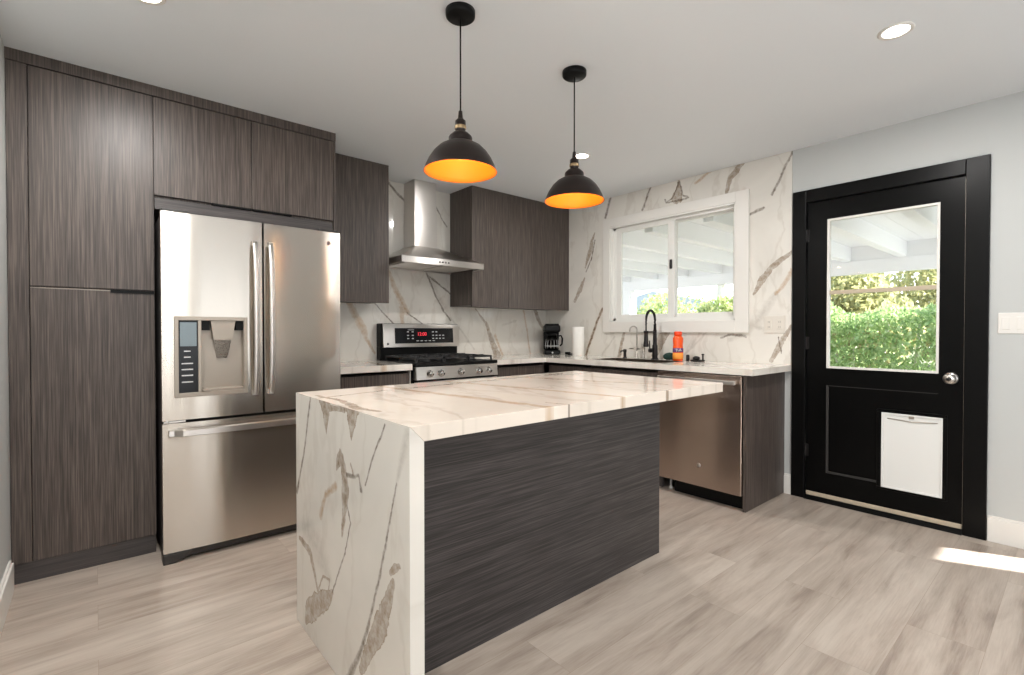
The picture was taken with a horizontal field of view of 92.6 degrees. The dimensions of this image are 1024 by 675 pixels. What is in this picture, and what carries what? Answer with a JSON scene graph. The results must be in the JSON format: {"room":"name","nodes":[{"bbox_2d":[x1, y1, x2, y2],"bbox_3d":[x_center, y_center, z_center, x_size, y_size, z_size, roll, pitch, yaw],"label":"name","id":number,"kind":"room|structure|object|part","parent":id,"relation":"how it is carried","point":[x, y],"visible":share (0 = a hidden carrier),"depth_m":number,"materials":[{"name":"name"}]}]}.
{"room":"kitchen","nodes":[
{"label":"kitchen","id":0,"kind":"room"},
{"bbox_2d":[0,35,11,582],"bbox_3d":[-0.640,-0.060,0.197,0.120,2.436,6.572,-1,1,-40],"label":"wall","id":1,"kind":"structure","parent":0,"point":[5,483],"depth_m":2.11,"materials":[{"name":"grey paint"}]},
{"bbox_2d":[0,560,13,635],"bbox_3d":[-0.380,1.089,0.012,0.016,0.142,5.690,-1,1,-40],"label":"baseboard","id":2,"kind":"structure","parent":1,"relation":"attached to","point":[7,583],"depth_m":2.01,"materials":[{"name":"white paint"}]},
{"bbox_2d":[4,46,335,141],"bbox_3d":[-1.717,-1.284,2.687,1.491,0.052,0.038,-1,1,-40],"label":"trim","id":3,"kind":"structure","parent":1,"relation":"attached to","point":[27,58],"depth_m":2.54,"materials":[{"name":"brown wood"}]},
{"bbox_2d":[0,0,1023,202],"bbox_3d":[1.602,-1.364,2.189,6.139,0.120,6.720,-1,1,-40],"label":"ceiling","id":4,"kind":"structure","parent":0,"point":[670,90],"depth_m":2.36,"materials":[{"name":"white paint"}]},
{"bbox_2d":[137,0,165,5],"bbox_3d":[-1.384,-1.295,1.846,0.128,0.007,0.128,-1,1,-40],"label":"recessed light","id":5,"kind":"object","parent":4,"relation":"in","point":[149,2],"visible":1,"depth_m":1.89,"materials":[{"name":"white paint"}]},
{"bbox_2d":[424,1,496,182],"bbox_3d":[-0.206,-0.981,1.954,0.293,0.638,0.293,-1,1,-40],"label":"pendant lamp","id":6,"kind":"object","parent":4,"relation":"hanging from","point":[458,159],"visible":1,"depth_m":1.94,"materials":[{"name":"black metal"}]},
{"bbox_2d":[455,110,465,130],"bbox_3d":[-0.206,-0.860,1.956,0.044,0.095,0.044,0,1,-33],"label":"socket","id":7,"kind":"object","parent":6,"relation":"attached to","point":[460,124],"depth_m":1.94,"materials":[{"name":"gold metal"}]},
{"bbox_3d":[-0.206,-0.719,1.957,0.293,0.114,0.293,-1,1,-40],"label":"lamp shade","id":8,"kind":"part","parent":6,"relation":"part of","materials":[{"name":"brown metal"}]},
{"bbox_3d":[-0.206,-1.084,1.953,0.006,0.374,0.006,-1,1,-40],"label":"cord","id":9,"kind":"part","parent":6,"relation":"part of","materials":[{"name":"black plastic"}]},
{"bbox_2d":[544,65,603,208],"bbox_3d":[0.306,-0.988,2.406,0.293,0.635,0.293,-1,1,-40],"label":"pendant lamp","id":10,"kind":"object","parent":4,"relation":"hanging from","point":[575,190],"visible":1,"depth_m":2.38,"materials":[{"name":"black metal"}]},
{"bbox_2d":[569,151,578,167],"bbox_3d":[0.306,-0.868,2.408,0.046,0.095,0.046,-1,1,-40],"label":"socket","id":11,"kind":"object","parent":10,"relation":"attached to","point":[574,162],"depth_m":2.39,"materials":[{"name":"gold metal"}]},
{"bbox_3d":[0.306,-0.728,2.409,0.293,0.114,0.293,-1,1,-40],"label":"lamp shade","id":12,"kind":"part","parent":10,"relation":"part of","materials":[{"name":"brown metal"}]},
{"bbox_3d":[0.306,-1.091,2.405,0.006,0.371,0.006,-1,1,-40],"label":"cord","id":13,"kind":"part","parent":10,"relation":"part of","materials":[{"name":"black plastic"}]},
{"bbox_2d":[576,153,590,159],"bbox_3d":[0.506,-1.317,3.552,0.128,0.007,0.128,-1,1,-40],"label":"recessed light","id":14,"kind":"object","parent":4,"relation":"in","point":[580,156],"visible":0.77,"depth_m":3.54,"materials":[{"name":"white paint"}]},
{"bbox_2d":[877,21,914,39],"bbox_3d":[1.627,-1.298,2.074,0.128,0.007,0.128,-1,1,-40],"label":"recessed light","id":15,"kind":"object","parent":4,"relation":"in","point":[897,30],"visible":1,"depth_m":2.07,"materials":[{"name":"white paint"}]},
{"bbox_2d":[0,477,1023,674],"bbox_3d":[1.602,1.182,2.222,6.139,0.100,6.720,-1,1,-40],"label":"floor","id":16,"kind":"structure","parent":0,"point":[788,584],"depth_m":2.04,"materials":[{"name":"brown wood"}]},
{"bbox_2d":[5,59,156,584],"bbox_3d":[-2.292,-0.066,2.644,0.537,2.382,0.701,-1,1,-40],"label":"pantry cabinet","id":17,"kind":"object","parent":16,"relation":"on","point":[80,175],"visible":0.94,"depth_m":2.36,"materials":[{"name":"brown wood"}]},
{"bbox_3d":[-2.049,-0.746,2.402,0.462,1.009,0.020,-1,1,-40],"label":"door","id":18,"kind":"part","parent":17,"relation":"part of","materials":[{"name":"brown wood"}]},
{"bbox_3d":[-2.049,0.401,2.417,0.462,1.266,0.020,-1,1,-40],"label":"door","id":19,"kind":"part","parent":17,"relation":"part of","materials":[{"name":"brown wood"}]},
{"bbox_3d":[-1.936,-0.231,2.497,0.176,0.014,0.018,-1,1,-40],"label":"edge pull","id":20,"kind":"part","parent":17,"relation":"part of","materials":[{"name":"black plastic"}]},
{"bbox_2d":[154,207,339,565],"bbox_3d":[-1.635,0.235,2.990,0.891,1.771,0.933,-1,1,-40],"label":"refrigerator","id":21,"kind":"object","parent":16,"relation":"on","point":[247,313],"visible":0.93,"depth_m":2.60,"materials":[{"name":"grey metal"}]},
{"bbox_3d":[-1.635,0.096,2.470,0.082,0.364,0.022,-1,1,-40],"label":"control panel","id":22,"kind":"part","parent":21,"relation":"part of","materials":[{"name":"black glass"}]},
{"bbox_3d":[-1.560,-0.106,2.560,0.450,1.037,0.062,-1,1,-40],"label":"door","id":23,"kind":"part","parent":21,"relation":"part of","materials":[{"name":"silver metal"}]},
{"bbox_3d":[-1.394,0.748,2.712,0.888,0.645,0.062,-1,1,-40],"label":"freezer drawer","id":24,"kind":"part","parent":21,"relation":"part of","materials":[{"name":"silver metal"}]},
{"bbox_3d":[-1.380,-0.105,2.634,0.029,0.833,0.067,-1,1,-40],"label":"handle","id":25,"kind":"part","parent":21,"relation":"part of","materials":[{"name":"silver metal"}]},
{"bbox_3d":[-1.321,-0.106,2.684,0.029,0.833,0.067,-1,1,-40],"label":"handle","id":26,"kind":"part","parent":21,"relation":"part of","materials":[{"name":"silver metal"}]},
{"bbox_3d":[-1.218,-0.110,2.851,0.428,1.037,0.062,-1,1,-40],"label":"door","id":27,"kind":"part","parent":21,"relation":"part of","materials":[{"name":"silver metal"}]},
{"bbox_2d":[340,370,410,388],"bbox_3d":[-1.162,0.676,3.654,0.570,0.873,0.620,-1,1,-40],"label":"base cabinet","id":28,"kind":"object","parent":16,"relation":"on","point":[356,380],"visible":0.2,"depth_m":3.45,"materials":[{"name":"brown wood"}]},
{"bbox_3d":[-0.971,0.262,3.416,0.460,0.004,0.018,-1,1,-40],"label":"edge pull","id":29,"kind":"part","parent":28,"relation":"part of","materials":[{"name":"black plastic"}]},
{"bbox_2d":[340,360,412,373],"bbox_3d":[-1.155,0.216,3.643,0.577,0.045,0.639,-1,1,-40],"label":"countertop","id":30,"kind":"structure","parent":28,"relation":"on","point":[367,366],"depth_m":3.47,"materials":[{"name":"stone"}]},
{"bbox_2d":[377,323,497,383],"bbox_3d":[-0.606,0.495,4.055,0.770,1.224,0.722,-1,1,-40],"label":"gas range","id":31,"kind":"object","parent":16,"relation":"on","point":[431,349],"visible":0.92,"depth_m":4.04,"materials":[{"name":"silver metal"}]},
{"bbox_3d":[-0.757,-0.017,4.261,0.575,0.129,0.020,-1,1,-40],"label":"display panel","id":32,"kind":"part","parent":31,"relation":"part of","materials":[{"name":"black glass"}]},
{"bbox_3d":[-0.600,0.271,3.634,0.056,0.056,0.040,-1,1,-40],"label":"knob","id":33,"kind":"part","parent":31,"relation":"part of","materials":[{"name":"silver metal"}]},
{"bbox_2d":[379,358,496,366],"bbox_3d":[-0.608,0.199,4.054,0.770,0.026,0.605,-1,1,-40],"label":"cooktop","id":34,"kind":"object","parent":31,"relation":"in","point":[451,362],"depth_m":3.88,"materials":[{"name":"black metal"}]},
{"bbox_3d":[-0.527,0.270,3.696,0.056,0.056,0.040,-1,1,-40],"label":"knob","id":35,"kind":"part","parent":31,"relation":"part of","materials":[{"name":"silver metal"}]},
{"bbox_2d":[411,367,493,383],"bbox_3d":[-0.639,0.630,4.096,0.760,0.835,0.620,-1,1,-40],"label":"control panel","id":36,"kind":"object","parent":31,"relation":"in","point":[413,380],"depth_m":3.72,"materials":[{"name":"silver metal"}]},
{"bbox_3d":[-0.423,0.599,3.842,0.752,0.545,0.044,-1,1,-40],"label":"oven door","id":37,"kind":"part","parent":31,"relation":"part of","materials":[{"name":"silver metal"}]},
{"bbox_3d":[-0.422,0.264,3.836,0.760,0.095,0.050,-1,1,-40],"label":"control panel","id":38,"kind":"part","parent":31,"relation":"part of","materials":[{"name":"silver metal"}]},
{"bbox_3d":[-0.391,0.269,3.812,0.056,0.056,0.040,-1,1,-40],"label":"knob","id":39,"kind":"part","parent":31,"relation":"part of","materials":[{"name":"silver metal"}]},
{"bbox_3d":[-0.257,0.267,3.926,0.056,0.056,0.040,-1,1,-40],"label":"knob","id":40,"kind":"part","parent":31,"relation":"part of","materials":[{"name":"silver metal"}]},
{"bbox_3d":[-0.182,0.266,3.990,0.056,0.056,0.040,-1,1,-40],"label":"knob","id":41,"kind":"part","parent":31,"relation":"part of","materials":[{"name":"silver metal"}]},
{"bbox_2d":[296,371,722,674],"bbox_3d":[0.070,0.675,2.151,1.665,0.914,0.930,-1,1,-40],"label":"kitchen island","id":42,"kind":"object","parent":16,"relation":"on","point":[436,520],"visible":1,"depth_m":1.79,"materials":[{"name":"stone"}]},
{"bbox_3d":[-0.547,0.682,1.625,0.043,0.914,0.930,-1,1,-40],"label":"waterfall leg","id":43,"kind":"part","parent":42,"relation":"part of","materials":[{"name":"stone"}]},
{"bbox_3d":[0.161,0.698,2.052,1.584,0.870,0.020,-1,1,-40],"label":"panel","id":44,"kind":"part","parent":42,"relation":"part of","materials":[{"name":"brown wood"}]},
{"bbox_2d":[494,362,543,376],"bbox_3d":[-0.115,0.665,4.546,0.592,0.873,0.620,-1,1,-40],"label":"base cabinet","id":45,"kind":"object","parent":16,"relation":"on","point":[523,368],"visible":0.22,"depth_m":4.34,"materials":[{"name":"brown wood"}]},
{"bbox_2d":[544,362,663,486],"bbox_3d":[0.736,0.666,4.469,0.605,0.873,1.765,-1,1,-40],"label":"base cabinet","id":46,"kind":"object","parent":16,"relation":"on","point":[549,367],"visible":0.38,"depth_m":4.11,"materials":[{"name":"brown wood"}]},
{"bbox_3d":[0.531,0.630,4.264,0.020,0.752,0.567,-1,1,-40],"label":"door","id":47,"kind":"part","parent":46,"relation":"part of","materials":[{"name":"brown wood"}]},
{"bbox_3d":[0.902,0.635,3.829,0.020,0.752,0.572,-1,1,-40],"label":"door","id":48,"kind":"part","parent":46,"relation":"part of","materials":[{"name":"brown wood"}]},
{"bbox_3d":[0.898,0.257,3.821,0.018,0.004,0.475,-1,1,-40],"label":"edge pull","id":49,"kind":"part","parent":46,"relation":"part of","materials":[{"name":"black plastic"}]},
{"bbox_2d":[474,353,791,375],"bbox_3d":[0.720,0.209,4.027,1.197,0.041,2.487,-1,1,-40],"label":"countertop","id":50,"kind":"structure","parent":46,"relation":"on","point":[731,368],"depth_m":3.69,"materials":[{"name":"stone"}]},
{"bbox_2d":[543,324,562,354],"bbox_3d":[0.426,0.016,5.095,0.194,0.317,0.202,0,1,0],"label":"coffee maker","id":51,"kind":"object","parent":50,"relation":"on","point":[551,335],"visible":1,"depth_m":5.01,"materials":[{"name":"black plastic"}]},
{"bbox_3d":[0.413,0.034,5.164,0.160,0.190,0.065,0,1,0],"label":"water tank","id":52,"kind":"part","parent":51,"relation":"part of","materials":[{"name":"black plastic"}]},
{"bbox_3d":[0.414,-0.007,5.066,0.132,0.075,0.132,0,1,0],"label":"carafe lid","id":53,"kind":"part","parent":51,"relation":"part of","materials":[{"name":"black plastic"}]},
{"bbox_2d":[572,327,583,355],"bbox_3d":[0.654,0.036,4.829,0.116,0.283,0.116,-1,1,-40],"label":"paper towel roll","id":54,"kind":"object","parent":50,"relation":"on","point":[577,332],"visible":1,"depth_m":4.78,"materials":[{"name":"white paper"}]},
{"bbox_2d":[620,349,626,357],"bbox_3d":[1.004,0.145,4.419,0.089,0.078,0.038,-1,1,-40],"label":"soap dispenser","id":55,"kind":"object","parent":50,"relation":"on","point":[624,351],"visible":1,"depth_m":4.42,"materials":[{"name":"black metal"}]},
{"bbox_2d":[629,326,641,357],"bbox_3d":[1.100,0.039,4.352,0.118,0.291,0.088,0,1,14],"label":"filter faucet","id":56,"kind":"object","parent":50,"relation":"on","point":[636,348],"visible":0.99,"depth_m":4.34,"materials":[{"name":"silver metal"}]},
{"bbox_3d":[1.075,0.015,4.336,0.079,0.241,0.015,0,1,-12],"label":"spout","id":57,"kind":"part","parent":56,"relation":"part of","materials":[{"name":"silver metal"}]},
{"bbox_2d":[591,358,682,372],"bbox_3d":[1.027,0.298,4.056,0.339,0.221,0.684,-1,1,-40],"label":"sink","id":58,"kind":"object","parent":50,"relation":"in","point":[614,359],"visible":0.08,"depth_m":4.08,"materials":[{"name":"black metal"}]},
{"bbox_2d":[641,344,645,358],"bbox_3d":[1.155,0.120,4.297,0.040,0.131,0.039,-1,1,-40],"label":"air gap","id":59,"kind":"object","parent":50,"relation":"on","point":[642,347],"visible":0.79,"depth_m":4.29,"materials":[{"name":"silver metal"}]},
{"bbox_2d":[643,309,657,358],"bbox_3d":[1.169,-0.026,4.162,0.186,0.427,0.092,-1,1,-40],"label":"kitchen faucet","id":60,"kind":"object","parent":50,"relation":"on","point":[654,350],"visible":1,"depth_m":4.17,"materials":[{"name":"black metal"}]},
{"bbox_3d":[1.224,0.037,4.191,0.064,0.300,0.064,-1,1,-40],"label":"stem","id":61,"kind":"part","parent":60,"relation":"part of","materials":[{"name":"black metal"}]},
{"bbox_2d":[663,352,672,359],"bbox_3d":[1.311,0.157,4.072,0.094,0.066,0.131,-1,1,-40],"label":"scrubber","id":62,"kind":"object","parent":50,"relation":"on","point":[668,356],"visible":0.85,"depth_m":4.04,"materials":[{"name":"teal"}]},
{"bbox_2d":[673,331,682,360],"bbox_3d":[1.347,0.070,3.969,0.084,0.238,0.060,0,1,-11],"label":"bottle","id":63,"kind":"object","parent":50,"relation":"on","point":[677,339],"visible":1,"depth_m":3.95,"materials":[{"name":"orange plastic"}]},
{"bbox_2d":[690,354,704,361],"bbox_3d":[1.482,0.159,3.906,0.116,0.062,0.116,-1,1,-40],"label":"strainer","id":64,"kind":"object","parent":50,"relation":"on","point":[695,358],"visible":0.98,"depth_m":3.87,"materials":[{"name":"black metal"}]},
{"bbox_2d":[657,370,742,508],"bbox_3d":[1.476,0.679,3.536,0.646,0.871,0.610,-1,1,-40],"label":"dishwasher","id":65,"kind":"object","parent":16,"relation":"on","point":[701,442],"visible":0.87,"depth_m":3.31,"materials":[{"name":"grey metal"}]},
{"bbox_3d":[1.248,0.289,3.338,0.049,0.027,0.565,-1,1,-40],"label":"handle","id":66,"kind":"part","parent":65,"relation":"part of","materials":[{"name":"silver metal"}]},
{"bbox_2d":[665,370,742,375],"bbox_3d":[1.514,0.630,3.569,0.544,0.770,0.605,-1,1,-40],"label":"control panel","id":67,"kind":"object","parent":65,"relation":"in","point":[665,370],"depth_m":3.36,"materials":[{"name":"metal"}]},
{"bbox_3d":[1.353,1.069,3.371,0.015,0.094,0.505,-1,1,-40],"label":"kick plate","id":68,"kind":"part","parent":65,"relation":"part of","materials":[{"name":"black plastic"}]},
{"bbox_2d":[743,372,784,512],"bbox_3d":[1.718,0.678,3.322,0.614,0.876,0.019,-1,1,-40],"label":"end panel","id":69,"kind":"object","parent":16,"relation":"on","point":[763,395],"visible":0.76,"depth_m":3.28,"materials":[{"name":"brown wood"}]},
{"bbox_2d":[593,91,1023,539],"bbox_3d":[1.717,-0.108,3.895,0.140,2.436,4.002,-1,1,-40],"label":"wall","id":70,"kind":"structure","parent":0,"point":[995,127],"depth_m":2.69,"materials":[{"name":"grey paint"}]},
{"bbox_2d":[546,151,792,364],"bbox_3d":[1.177,-0.574,4.410,0.006,1.515,2.483,-1,1,-40],"label":"backsplash","id":71,"kind":"structure","parent":70,"relation":"attached to","point":[769,180],"depth_m":3.87,"materials":[{"name":"stone"}]},
{"bbox_2d":[764,316,784,332],"bbox_3d":[1.905,-0.094,3.551,0.010,0.126,0.145,-1,1,-40],"label":"outlet","id":72,"kind":"object","parent":71,"relation":"attached to","point":[772,324],"visible":1,"depth_m":3.55,"materials":[{"name":"beige plastic"}]},
{"bbox_2d":[767,320,771,328],"bbox_3d":[1.880,-0.095,3.577,0.005,0.068,0.034,-1,1,-40],"label":"socket","id":73,"kind":"object","parent":72,"relation":"attached to","point":[769,322],"depth_m":3.57,"materials":[{"name":"grey plastic"}]},
{"bbox_2d":[777,320,781,328],"bbox_3d":[1.927,-0.094,3.522,0.005,0.068,0.034,-1,1,-40],"label":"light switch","id":74,"kind":"object","parent":72,"relation":"attached to","point":[779,322],"depth_m":3.52,"materials":[{"name":"white plastic"}]},
{"bbox_2d":[603,189,749,332],"bbox_3d":[1.389,-0.583,4.252,0.168,1.078,1.380,-1,1,-40],"label":"window","id":75,"kind":"structure","parent":70,"relation":"in","point":[738,202],"depth_m":4.20,"materials":[{"name":"white paint"}]},
{"bbox_3d":[1.201,-0.595,4.447,0.024,0.839,0.622,-1,1,-40],"label":"sash","id":76,"kind":"part","parent":75,"relation":"part of","materials":[{"name":"white plastic"}]},
{"bbox_3d":[1.385,-0.593,4.264,0.078,0.879,1.180,-1,1,-40],"label":"frame","id":77,"kind":"part","parent":75,"relation":"part of","materials":[{"name":"white plastic"}]},
{"bbox_3d":[1.581,-0.590,4.056,0.026,0.847,0.586,-1,1,-40],"label":"sash","id":78,"kind":"part","parent":75,"relation":"part of","materials":[{"name":"glass"}]},
{"bbox_2d":[784,473,790,494],"bbox_3d":[1.969,1.045,3.494,0.016,0.142,0.048,-1,1,-40],"label":"baseboard","id":79,"kind":"structure","parent":70,"relation":"attached to","point":[787,477],"depth_m":3.49,"materials":[{"name":"white paint"}]},
{"bbox_2d":[791,154,990,540],"bbox_3d":[2.340,0.054,3.109,0.213,2.133,0.999,-1,1,-40],"label":"door","id":80,"kind":"structure","parent":70,"relation":"in","point":[908,446],"depth_m":2.99,"materials":[{"name":"black paint"}]},
{"bbox_3d":[2.322,0.624,3.102,0.014,0.596,0.579,-1,1,-40],"label":"panel moulding","id":81,"kind":"part","parent":80,"relation":"part of","materials":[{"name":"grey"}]},
{"bbox_3d":[2.332,-0.300,3.099,0.022,0.026,0.553,-1,1,-40],"label":"glazing rail","id":82,"kind":"part","parent":80,"relation":"part of","materials":[{"name":"beige"}]},
{"bbox_3d":[2.426,0.704,2.977,0.018,0.505,0.338,-1,1,-40],"label":"pet door","id":83,"kind":"part","parent":80,"relation":"part of","materials":[{"name":"white plastic"}]},
{"bbox_3d":[2.514,0.236,2.808,0.070,0.068,0.068,-1,1,-40],"label":"knob","id":84,"kind":"part","parent":80,"relation":"part of","materials":[{"name":"silver metal"}]},
{"bbox_2d":[987,515,1023,548],"bbox_3d":[2.795,1.057,2.524,0.016,0.142,0.495,-1,1,-40],"label":"baseboard","id":85,"kind":"structure","parent":70,"relation":"attached to","point":[1000,530],"depth_m":2.65,"materials":[{"name":"white paint"}]},
{"bbox_2d":[998,312,1023,333],"bbox_3d":[2.716,-0.077,2.608,0.009,0.113,0.178,-1,1,-40],"label":"light switch","id":86,"kind":"object","parent":70,"relation":"attached to","point":[1008,323],"visible":1,"depth_m":2.64,"materials":[{"name":"white paint"}]},
{"bbox_3d":[-1.221,-0.110,4.117,4.323,2.436,0.148,-1,1,-40],"label":"wall","id":87,"kind":"structure","parent":0,"visible":0},
{"bbox_2d":[153,97,335,230],"bbox_3d":[-1.726,-0.072,3.127,0.951,2.382,0.700,-1,1,-40],"label":"upper cabinet","id":88,"kind":"object","parent":87,"relation":"attached to","point":[206,162],"visible":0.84,"depth_m":2.80,"materials":[{"name":"brown wood"}]},
{"bbox_3d":[-1.695,-1.000,2.701,0.460,0.508,0.020,-1,1,-40],"label":"door","id":89,"kind":"part","parent":88,"relation":"part of","materials":[{"name":"brown wood"}]},
{"bbox_3d":[-1.594,-0.742,2.784,0.198,0.010,0.019,-1,1,-40],"label":"edge pull","id":90,"kind":"part","parent":88,"relation":"part of","materials":[{"name":"black plastic"}]},
{"bbox_3d":[-1.431,-0.744,2.923,0.214,0.010,0.019,-1,1,-40],"label":"edge pull","id":91,"kind":"part","parent":88,"relation":"part of","materials":[{"name":"black plastic"}]},
{"bbox_3d":[-1.337,-1.004,3.006,0.472,0.508,0.020,-1,1,-40],"label":"door","id":92,"kind":"part","parent":88,"relation":"part of","materials":[{"name":"brown wood"}]},
{"bbox_3d":[-1.370,-0.076,3.433,0.013,2.382,0.697,-1,1,-40],"label":"panel","id":93,"kind":"part","parent":88,"relation":"part of","materials":[{"name":"brown wood"}]},
{"bbox_2d":[335,153,388,303],"bbox_3d":[-1.265,-0.793,3.729,0.538,1.059,0.346,-1,1,-40],"label":"upper cabinet","id":94,"kind":"object","parent":87,"relation":"attached to","point":[362,186],"visible":0.56,"depth_m":3.63,"materials":[{"name":"brown wood"}]},
{"bbox_2d":[389,179,483,273],"bbox_3d":[-0.692,-0.954,4.119,0.774,0.747,0.490,-1,1,-40],"label":"range hood","id":95,"kind":"object","parent":87,"relation":"attached to","point":[420,252],"visible":0.98,"depth_m":4.13,"materials":[{"name":"grey metal"}]},
{"bbox_2d":[340,181,545,360],"bbox_3d":[-0.611,-0.575,4.525,2.566,1.515,0.012,-1,1,-40],"label":"backsplash","id":96,"kind":"structure","parent":87,"relation":"attached to","point":[415,297],"depth_m":4.43,"materials":[{"name":"stone"}]},
{"bbox_2d":[450,186,568,310],"bbox_3d":[0.009,-0.807,4.815,1.239,1.059,0.346,-1,1,-40],"label":"upper cabinet","id":97,"kind":"object","parent":87,"relation":"attached to","point":[522,244],"visible":0.93,"depth_m":4.56,"materials":[{"name":"brown wood"}]},
{"bbox_3d":[-0.198,-0.797,4.424,0.416,1.050,0.020,-1,1,-40],"label":"door","id":98,"kind":"part","parent":97,"relation":"part of","materials":[{"name":"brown wood"}]},
{"bbox_3d":[0.121,-0.801,4.696,0.418,1.050,0.020,-1,1,-40],"label":"door","id":99,"kind":"part","parent":97,"relation":"part of","materials":[{"name":"brown wood"}]},
{"bbox_3d":[0.409,-0.804,4.941,0.333,1.050,0.020,-1,1,-40],"label":"door","id":100,"kind":"part","parent":97,"relation":"part of","materials":[{"name":"brown wood"}]},
{"bbox_3d":[0.561,-0.806,5.071,0.064,1.050,0.020,-1,1,-40],"label":"door","id":101,"kind":"part","parent":97,"relation":"part of","materials":[{"name":"brown wood"}]},
{"label":"outside","id":102,"kind":"structure","parent":0,"visible":0},
{"bbox_2d":[841,351,934,370],"bbox_3d":[13.457,0.970,21.995,31.000,0.100,44.000,-1,1,-40],"label":"ground","id":103,"kind":"structure","parent":102,"point":[930,361],"depth_m":18.80,"materials":[{"name":"yellow"}]},
{"bbox_2d":[636,290,711,313],"bbox_3d":[4.005,-0.083,12.568,1.946,2.259,2.158,-1,1,-40],"label":"shrub","id":104,"kind":"object","parent":103,"relation":"on","point":[658,298],"visible":0.26,"depth_m":12.34,"materials":[{"name":"green plant"}]},
{"bbox_2d":[636,291,716,312],"bbox_3d":[8.691,-0.631,24.483,5.800,3.040,9.200,-1,1,-40],"label":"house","id":105,"kind":"structure","parent":103,"relation":"on","point":[644,296],"depth_m":22.63,"materials":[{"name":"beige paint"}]},
{"bbox_2d":[697,295,732,312],"bbox_3d":[4.453,0.084,10.224,1.198,1.984,1.236,-1,1,-40],"label":"shrub","id":106,"kind":"object","parent":103,"relation":"on","point":[725,305],"visible":0.2,"depth_m":10.08,"materials":[{"name":"green plant"}]},
{"bbox_2d":[717,284,727,308],"bbox_3d":[6.409,-1.421,14.954,2.198,4.886,2.179,-1,1,-40],"label":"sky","id":107,"kind":"structure","parent":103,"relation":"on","point":[721,289],"depth_m":14.81,"materials":[{"name":"white"}]},
{"bbox_2d":[830,273,925,367],"bbox_3d":[9.960,-0.638,14.694,3.498,3.375,3.768,-1,1,-40],"label":"tree","id":108,"kind":"object","parent":103,"relation":"on","point":[857,303],"visible":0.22,"depth_m":13.62,"materials":[{"name":"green plant"}]},
{"bbox_2d":[830,301,935,370],"bbox_3d":[6.225,0.165,7.840,0.850,1.874,3.330,-1,1,-40],"label":"hedge","id":109,"kind":"object","parent":103,"relation":"on","point":[928,317],"visible":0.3,"depth_m":7.83,"materials":[{"name":"green plant"}]},
{"bbox_2d":[886,269,936,361],"bbox_3d":[14.724,-0.897,15.667,4.392,3.852,4.486,-1,1,-40],"label":"tree","id":110,"kind":"object","parent":103,"relation":"on","point":[925,297],"visible":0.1,"depth_m":15.65,"materials":[{"name":"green plant"}]},
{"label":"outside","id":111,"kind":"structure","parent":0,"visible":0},
{"bbox_3d":[1.022,1.124,8.763,5.096,0.090,12.010,-1,1,-40],"label":"floor","id":112,"kind":"structure","parent":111,"visible":0},
{"bbox_2d":[622,206,936,314],"bbox_3d":[1.542,-0.061,7.290,3.995,2.314,9.097,-1,1,-40],"label":"patio cover","id":113,"kind":"object","parent":112,"relation":"on","point":[906,240],"visible":0.23,"depth_m":5.91,"materials":[{"name":"white paint"}]},
{"bbox_3d":[2.184,0.106,9.156,0.200,1.933,0.200,-1,1,-40],"label":"post","id":114,"kind":"part","parent":113,"relation":"part of","materials":[{"name":"white paint"}]}
]}

